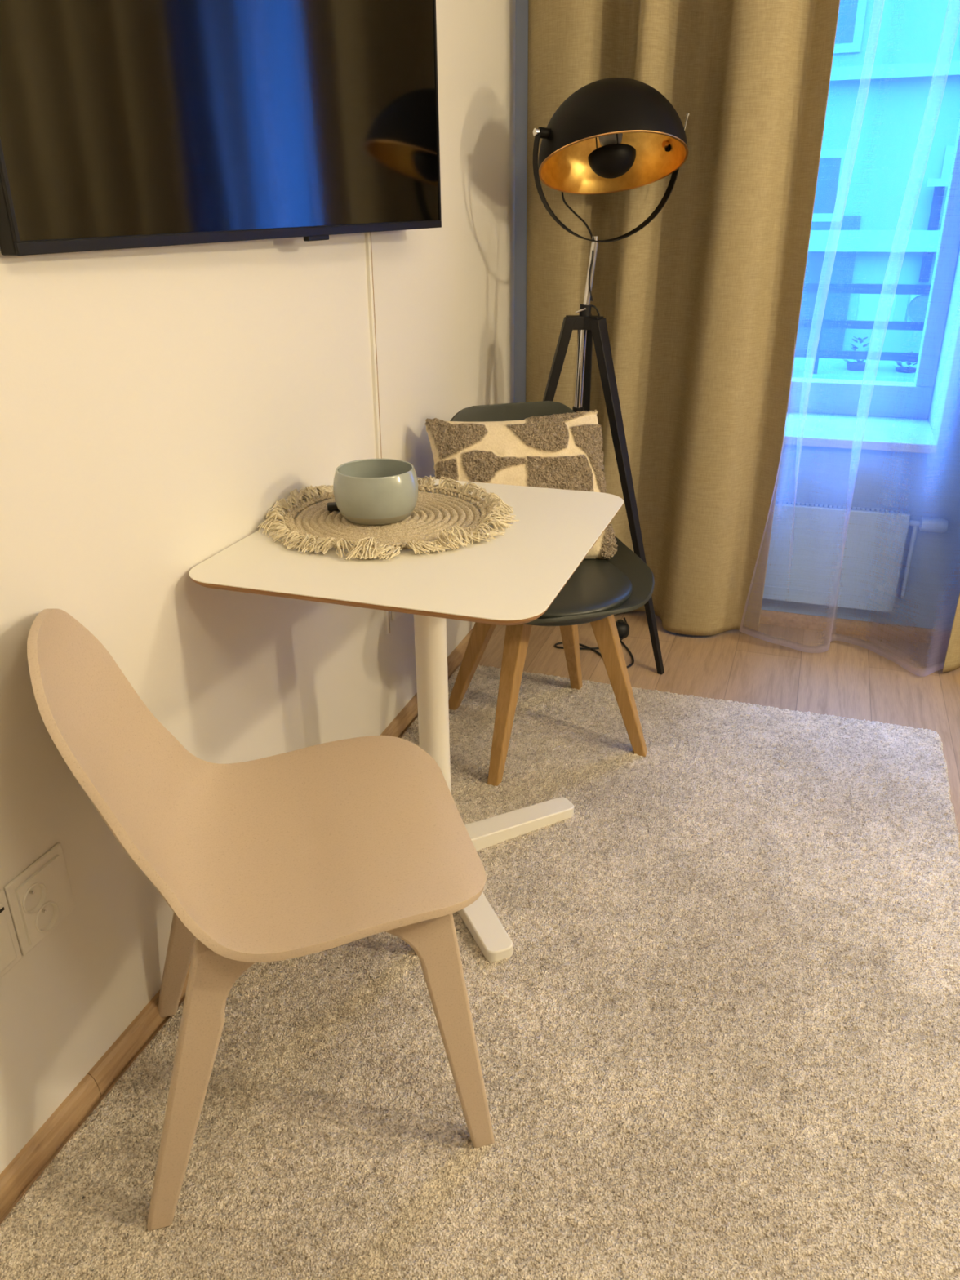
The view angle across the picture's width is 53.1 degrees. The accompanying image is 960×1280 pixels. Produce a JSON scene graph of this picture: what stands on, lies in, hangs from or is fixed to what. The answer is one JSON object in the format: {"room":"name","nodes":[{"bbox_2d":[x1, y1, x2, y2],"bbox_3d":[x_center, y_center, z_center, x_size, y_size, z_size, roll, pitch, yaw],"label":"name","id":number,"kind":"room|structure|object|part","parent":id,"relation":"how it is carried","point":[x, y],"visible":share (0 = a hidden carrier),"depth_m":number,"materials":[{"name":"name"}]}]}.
{"room":"living room","nodes":[
{"label":"living room","id":0,"kind":"room"},
{"bbox_2d":[0,0,515,1173],"bbox_3d":[-0.677,-0.476,1.058,0.150,2.550,5.450,8,26,18],"label":"wall","id":1,"kind":"structure","parent":0,"point":[157,403],"depth_m":1.58,"materials":[{"name":"white paint"}]},
{"bbox_2d":[0,889,22,977],"bbox_3d":[-0.645,0.403,1.260,0.010,0.118,0.090,8,26,18],"label":"blank plate","id":2,"kind":"object","parent":1,"relation":"attached to","point":[10,950],"visible":1,"depth_m":1.29,"materials":[{"name":"white plastic"}]},
{"bbox_3d":[-0.643,0.403,1.259,0.004,0.094,0.068,8,26,18],"label":"plate","id":3,"kind":"part","parent":2,"relation":"part of","materials":[{"name":"white plastic"}]},
{"bbox_2d":[4,842,75,955],"bbox_3d":[-0.612,0.363,1.346,0.012,0.118,0.105,8,26,18],"label":"double socket","id":4,"kind":"object","parent":1,"relation":"attached to","point":[40,897],"visible":1,"depth_m":1.34,"materials":[{"name":"white plastic"}]},
{"bbox_2d":[22,882,47,914],"bbox_3d":[-0.617,0.355,1.324,0.012,0.043,0.043,8,26,18],"label":"socket","id":5,"kind":"object","parent":4,"relation":"on","point":[34,895],"depth_m":1.33,"materials":[{"name":"white plastic"}]},
{"bbox_3d":[-0.613,0.363,1.346,0.010,0.094,0.081,8,26,18],"label":"plate","id":6,"kind":"part","parent":4,"relation":"part of","materials":[{"name":"white plastic"}]},
{"bbox_2d":[35,901,58,932],"bbox_3d":[-0.613,0.389,1.352,0.012,0.043,0.043,8,26,18],"label":"socket","id":7,"kind":"object","parent":4,"relation":"on","point":[46,913],"depth_m":1.35,"materials":[{"name":"white plastic"}]},
{"bbox_2d":[0,0,441,255],"bbox_3d":[-0.347,-1.005,1.502,0.064,0.708,1.200,9,26,21],"label":"television","id":8,"kind":"object","parent":1,"relation":"attached to","point":[125,124],"visible":1,"depth_m":1.40,"materials":[{"name":"black"}]},
{"bbox_3d":[-0.333,-1.006,1.494,0.026,0.700,1.200,9,26,21],"label":"tv casing","id":9,"kind":"part","parent":8,"relation":"part of","materials":[{"name":"black plastic"}]},
{"bbox_2d":[0,627,473,1218],"bbox_3d":[-0.650,0.753,1.382,0.017,0.045,4.750,8,26,18],"label":"baseboard","id":10,"kind":"structure","parent":1,"relation":"attached to","point":[35,1154],"depth_m":1.49,"materials":[{"name":"brown wood"}]},
{"bbox_2d":[364,231,391,634],"bbox_3d":[-0.231,-0.446,2.201,0.010,0.935,0.031,8,26,18],"label":"duct","id":11,"kind":"object","parent":1,"relation":"attached to","point":[368,237],"visible":0.65,"depth_m":2.11,"materials":[{"name":"white plastic"}]},
{"bbox_2d":[391,611,402,620],"bbox_3d":[-0.205,-0.100,2.428,0.011,0.080,0.080,8,26,18],"label":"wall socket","id":12,"kind":"object","parent":1,"relation":"attached to","point":[394,615],"visible":0.1,"depth_m":2.41,"materials":[{"name":"white plastic"}]},
{"bbox_2d":[0,611,959,1223],"bbox_3d":[0.779,0.931,1.153,3.200,0.120,5.450,8,26,18],"label":"floor","id":13,"kind":"structure","parent":0,"point":[847,680],"depth_m":2.84,"materials":[{"name":"brown wood"}]},
{"bbox_2d":[0,665,959,1279],"bbox_3d":[0.114,0.707,1.501,1.337,0.014,2.797,8,26,18],"label":"rug","id":14,"kind":"object","parent":13,"relation":"on","point":[717,1037],"visible":0.8,"depth_m":1.56,"materials":[{"name":"beige carpet"}]},
{"bbox_2d":[26,608,494,1231],"bbox_3d":[-0.287,0.322,1.394,0.536,0.793,0.473,-7,25,-14],"label":"shell chair","id":15,"kind":"object","parent":14,"relation":"on","point":[320,847],"visible":1,"depth_m":1.33,"materials":[{"name":"plastic"}]},
{"bbox_3d":[-0.444,0.441,1.585,0.232,0.421,0.036,-7,25,-14],"label":"leg","id":16,"kind":"part","parent":15,"relation":"part of","materials":[{"name":"plastic"}]},
{"bbox_3d":[-0.354,0.580,1.279,0.240,0.421,0.056,-12,27,-23],"label":"leg","id":17,"kind":"part","parent":15,"relation":"part of","materials":[{"name":"plastic"}]},
{"bbox_3d":[-0.077,0.544,1.339,0.180,0.430,0.079,-7,25,-14],"label":"leg","id":18,"kind":"part","parent":15,"relation":"part of","materials":[{"name":"plastic"}]},
{"bbox_2d":[189,477,623,962],"bbox_3d":[-0.091,0.132,1.890,0.602,0.722,0.685,8,26,18],"label":"pedestal table","id":19,"kind":"object","parent":14,"relation":"on","point":[513,578],"visible":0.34,"depth_m":1.62,"materials":[{"name":"white laminate"}]},
{"bbox_2d":[257,475,519,559],"bbox_3d":[-0.154,-0.243,1.795,0.453,0.039,0.486,8,26,18],"label":"placemat","id":20,"kind":"object","parent":19,"relation":"on","point":[436,518],"visible":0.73,"depth_m":1.75,"materials":[{"name":"fabric"}]},
{"bbox_2d":[327,502,338,511],"bbox_3d":[-0.276,-0.256,1.840,0.034,0.012,0.022,-5,25,-8],"label":"case","id":21,"kind":"object","parent":20,"relation":"on","point":[331,506],"visible":0.52,"depth_m":1.83,"materials":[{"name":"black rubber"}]},
{"bbox_2d":[333,458,418,525],"bbox_3d":[-0.193,-0.274,1.782,0.157,0.093,0.157,8,26,18],"label":"bowl","id":22,"kind":"object","parent":20,"relation":"on","point":[367,491],"visible":1,"depth_m":1.73,"materials":[{"name":"green ceramic"}]},
{"bbox_2d":[448,400,654,786],"bbox_3d":[0.152,-0.128,2.353,0.464,0.805,0.521,-7,25,-14],"label":"padded chair","id":23,"kind":"object","parent":14,"relation":"on","point":[598,589],"visible":0.41,"depth_m":2.29,"materials":[{"name":"grey plastic"}]},
{"bbox_3d":[-0.006,0.027,2.514,0.198,0.394,0.045,15,29,30],"label":"leg","id":24,"kind":"part","parent":23,"relation":"part of","materials":[{"name":"brown wood"}]},
{"bbox_3d":[0.068,0.139,2.267,0.045,0.394,0.169,13,28,28],"label":"leg","id":25,"kind":"part","parent":23,"relation":"part of","materials":[{"name":"brown wood"}]},
{"bbox_2d":[424,408,617,559],"bbox_3d":[0.105,-0.365,2.354,0.453,0.352,0.211,-7,25,-13],"label":"cushion","id":26,"kind":"object","parent":23,"relation":"on","point":[564,451],"visible":0.53,"depth_m":2.31,"materials":[{"name":"fabric"}]},
{"bbox_3d":[0.240,-0.008,2.584,0.045,0.394,0.205,9,26,21],"label":"leg","id":27,"kind":"part","parent":23,"relation":"part of","materials":[{"name":"brown wood"}]},
{"bbox_3d":[0.336,0.097,2.351,0.169,0.394,0.045,9,26,19],"label":"leg","id":28,"kind":"part","parent":23,"relation":"part of","materials":[{"name":"brown wood"}]},
{"bbox_2d":[533,77,689,675],"bbox_3d":[0.296,-0.680,2.690,0.577,1.544,0.396,8,26,18],"label":"floor lamp","id":29,"kind":"object","parent":13,"relation":"on","point":[611,135],"visible":0.95,"depth_m":2.53,"materials":[{"name":"black metal"}]},
{"bbox_3d":[0.126,-0.420,2.796,0.271,0.985,0.042,-1,25,-2],"label":"leg","id":30,"kind":"part","parent":29,"relation":"part of","materials":[{"name":"black"}]},
{"bbox_3d":[0.308,-0.473,2.907,0.042,0.985,0.183,4,25,9],"label":"leg","id":31,"kind":"part","parent":29,"relation":"part of","materials":[{"name":"black"}]},
{"bbox_3d":[0.370,-0.117,2.952,0.260,0.301,0.285,8,26,18],"label":"power cord","id":32,"kind":"part","parent":29,"relation":"part of","materials":[{"name":"black rubber"}]},
{"bbox_3d":[0.328,-1.274,2.404,0.059,0.085,0.061,8,26,18],"label":"bulb","id":33,"kind":"part","parent":29,"relation":"part of","materials":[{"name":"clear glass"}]},
{"bbox_3d":[0.333,-1.254,2.393,0.370,0.255,0.364,8,26,18],"label":"lamp shade","id":34,"kind":"part","parent":29,"relation":"part of","materials":[{"name":"black metal"}]},
{"bbox_2d":[615,619,629,638],"bbox_3d":[0.448,-0.039,3.075,0.060,0.054,0.060,8,26,18],"label":"switch","id":35,"kind":"object","parent":29,"relation":"attached to","point":[623,628],"depth_m":3.05,"materials":[{"name":"black plastic"}]},
{"bbox_3d":[0.422,-0.383,2.707,0.284,0.985,0.042,17,30,34],"label":"leg","id":36,"kind":"part","parent":29,"relation":"part of","materials":[{"name":"black"}]},
{"bbox_3d":[0.526,-1.307,2.475,0.023,0.090,0.010,8,26,18],"label":"tilt handle","id":37,"kind":"part","parent":29,"relation":"part of","materials":[{"name":"silver metal"}]},
{"bbox_2d":[514,0,959,443],"bbox_3d":[1.565,-1.254,2.700,2.900,2.550,0.550,8,26,18],"label":"wall","id":38,"kind":"structure","parent":0,"point":[953,321],"depth_m":2.87,"materials":[{"name":"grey paint"}]},
{"bbox_2d":[762,500,947,613],"bbox_3d":[1.039,-0.269,3.005,0.730,0.316,0.051,8,26,18],"label":"radiator","id":39,"kind":"object","parent":38,"relation":"attached to","point":[806,569],"visible":0.68,"depth_m":2.96,"materials":[{"name":"white metal"}]},
{"bbox_2d":[775,500,911,515],"bbox_3d":[0.987,-0.412,2.956,0.625,0.014,0.032,8,26,18],"label":"grille","id":40,"kind":"object","parent":39,"relation":"attached to","point":[785,508],"depth_m":2.92,"materials":[{"name":"white metal"}]},
{"bbox_3d":[0.995,-0.281,3.035,0.625,0.315,0.006,8,26,18],"label":"panel","id":41,"kind":"part","parent":39,"relation":"part of","materials":[{"name":"white metal"}]},
{"bbox_2d":[759,609,951,645],"bbox_3d":[1.494,-0.001,2.975,2.883,0.045,0.017,8,26,18],"label":"baseboard","id":42,"kind":"structure","parent":38,"relation":"attached to","point":[917,634],"depth_m":3.06,"materials":[{"name":"brown wood"}]},
{"bbox_2d":[761,444,959,631],"bbox_3d":[1.561,-0.265,2.835,2.740,0.549,0.004,8,26,18],"label":"wall","id":43,"kind":"structure","parent":38,"relation":"attached to","point":[920,484],"depth_m":2.91,"materials":[{"name":"blue paint"}]},
{"bbox_2d":[783,120,959,453],"bbox_3d":[0.931,-1.517,2.733,0.955,1.825,0.460,8,26,18],"label":"window","id":44,"kind":"structure","parent":38,"relation":"in","point":[897,420],"depth_m":3.01,"materials":[{"name":"grey"}]},
{"bbox_3d":[0.928,-0.683,3.072,0.955,0.027,0.380,8,26,18],"label":"sill","id":45,"kind":"part","parent":44,"relation":"part of","materials":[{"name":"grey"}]},
{"bbox_2d":[936,324,959,453],"bbox_3d":[2.079,-1.333,2.145,1.615,1.956,0.004,8,26,18],"label":"trim","id":46,"kind":"structure","parent":38,"relation":"attached to","point":[948,439],"depth_m":2.74,"materials":[{"name":"blue paint"}]},
{"bbox_3d":[0.750,-1.497,0.043,3.200,0.120,5.450,8,26,18],"label":"ceiling","id":47,"kind":"structure","parent":0,"visible":0},
{"bbox_3d":[1.297,-2.199,1.876,2.550,0.040,0.130,8,26,18],"label":"rail","id":48,"kind":"object","parent":47,"relation":"attached to","visible":0},
{"bbox_2d":[525,0,839,635],"bbox_3d":[0.495,-1.174,2.671,0.856,2.428,0.198,13,28,27],"label":"curtain","id":49,"kind":"object","parent":48,"relation":"hanging from","point":[700,305],"visible":0.63,"depth_m":2.69,"materials":[{"name":"beige fabric"}]},
{"bbox_2d":[739,0,959,676],"bbox_3d":[1.224,-1.054,2.395,0.904,2.432,0.215,9,26,20],"label":"sheer curtain","id":50,"kind":"object","parent":48,"relation":"hanging from","point":[900,662],"visible":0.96,"depth_m":2.84,"materials":[{"name":"white fabric"}]},
{"bbox_2d":[942,592,959,672],"bbox_3d":[1.878,-0.961,2.168,1.114,2.428,0.111,8,26,18],"label":"curtain","id":51,"kind":"object","parent":48,"relation":"hanging from","point":[952,662],"visible":1,"depth_m":2.77,"materials":[{"name":"beige fabric"}]},
{"label":"outside","id":52,"kind":"structure","parent":0,"visible":0},
{"bbox_2d":[792,0,959,382],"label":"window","id":53,"kind":"structure","parent":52,"point":[910,33],"depth_m":8.57,"materials":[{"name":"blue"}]},
{"bbox_3d":[2.748,-4.244,8.990,1.140,0.463,0.011,8,26,18],"label":"pane","id":54,"kind":"part","parent":53,"relation":"part of","materials":[{"name":"clear glass"}]},
{"bbox_3d":[3.168,-3.389,9.223,0.750,1.250,0.013,8,26,18],"label":"balcony door","id":55,"kind":"part","parent":53,"relation":"part of","materials":[{"name":"clear glass"}]},
{"bbox_3d":[2.713,-6.000,8.193,1.110,1.610,0.011,8,26,18],"label":"pane","id":56,"kind":"part","parent":53,"relation":"part of","materials":[{"name":"clear glass"}]},
{"bbox_2d":[844,336,869,371],"bbox_3d":[3.362,-2.539,8.556,0.238,0.325,0.216,-18,30,-33],"label":"potted shrub","id":57,"kind":"object","parent":53,"relation":"on","point":[858,366],"visible":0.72,"depth_m":8.54,"materials":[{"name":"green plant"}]},
{"bbox_2d":[846,361,867,371],"bbox_3d":[3.374,-2.434,8.605,0.180,0.092,0.180,8,26,18],"label":"pot","id":58,"kind":"object","parent":57,"relation":"on","point":[851,366],"depth_m":8.54,"materials":[{"name":"black"}]},
{"bbox_3d":[2.869,-2.687,8.301,2.420,0.747,0.050,8,26,18],"label":"railing","id":59,"kind":"part","parent":53,"relation":"part of","materials":[{"name":"black"}]},
{"bbox_2d":[855,293,897,321],"bbox_3d":[3.464,-2.915,8.403,0.293,0.279,0.306,8,26,18],"label":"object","id":60,"kind":"structure","parent":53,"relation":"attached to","point":[868,304],"depth_m":8.27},
{"bbox_2d":[893,351,917,373],"bbox_3d":[3.756,-2.441,8.455,0.231,0.186,0.226,-19,30,-35],"label":"potted shrub","id":61,"kind":"object","parent":53,"relation":"on","point":[901,369],"visible":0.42,"depth_m":8.44,"materials":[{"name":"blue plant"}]},
{"bbox_2d":[895,366,916,373],"bbox_3d":[3.765,-2.377,8.482,0.180,0.047,0.180,8,26,18],"label":"pot","id":62,"kind":"object","parent":61,"relation":"on","point":[900,369],"depth_m":8.42,"materials":[{"name":"black"}]},
{"bbox_2d":[904,294,928,322],"bbox_3d":[3.805,-2.873,8.283,0.230,0.273,0.322,8,26,18],"label":"air conditioner","id":63,"kind":"object","parent":53,"relation":"attached to","point":[917,305],"visible":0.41,"depth_m":8.17,"materials":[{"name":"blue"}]}
]}

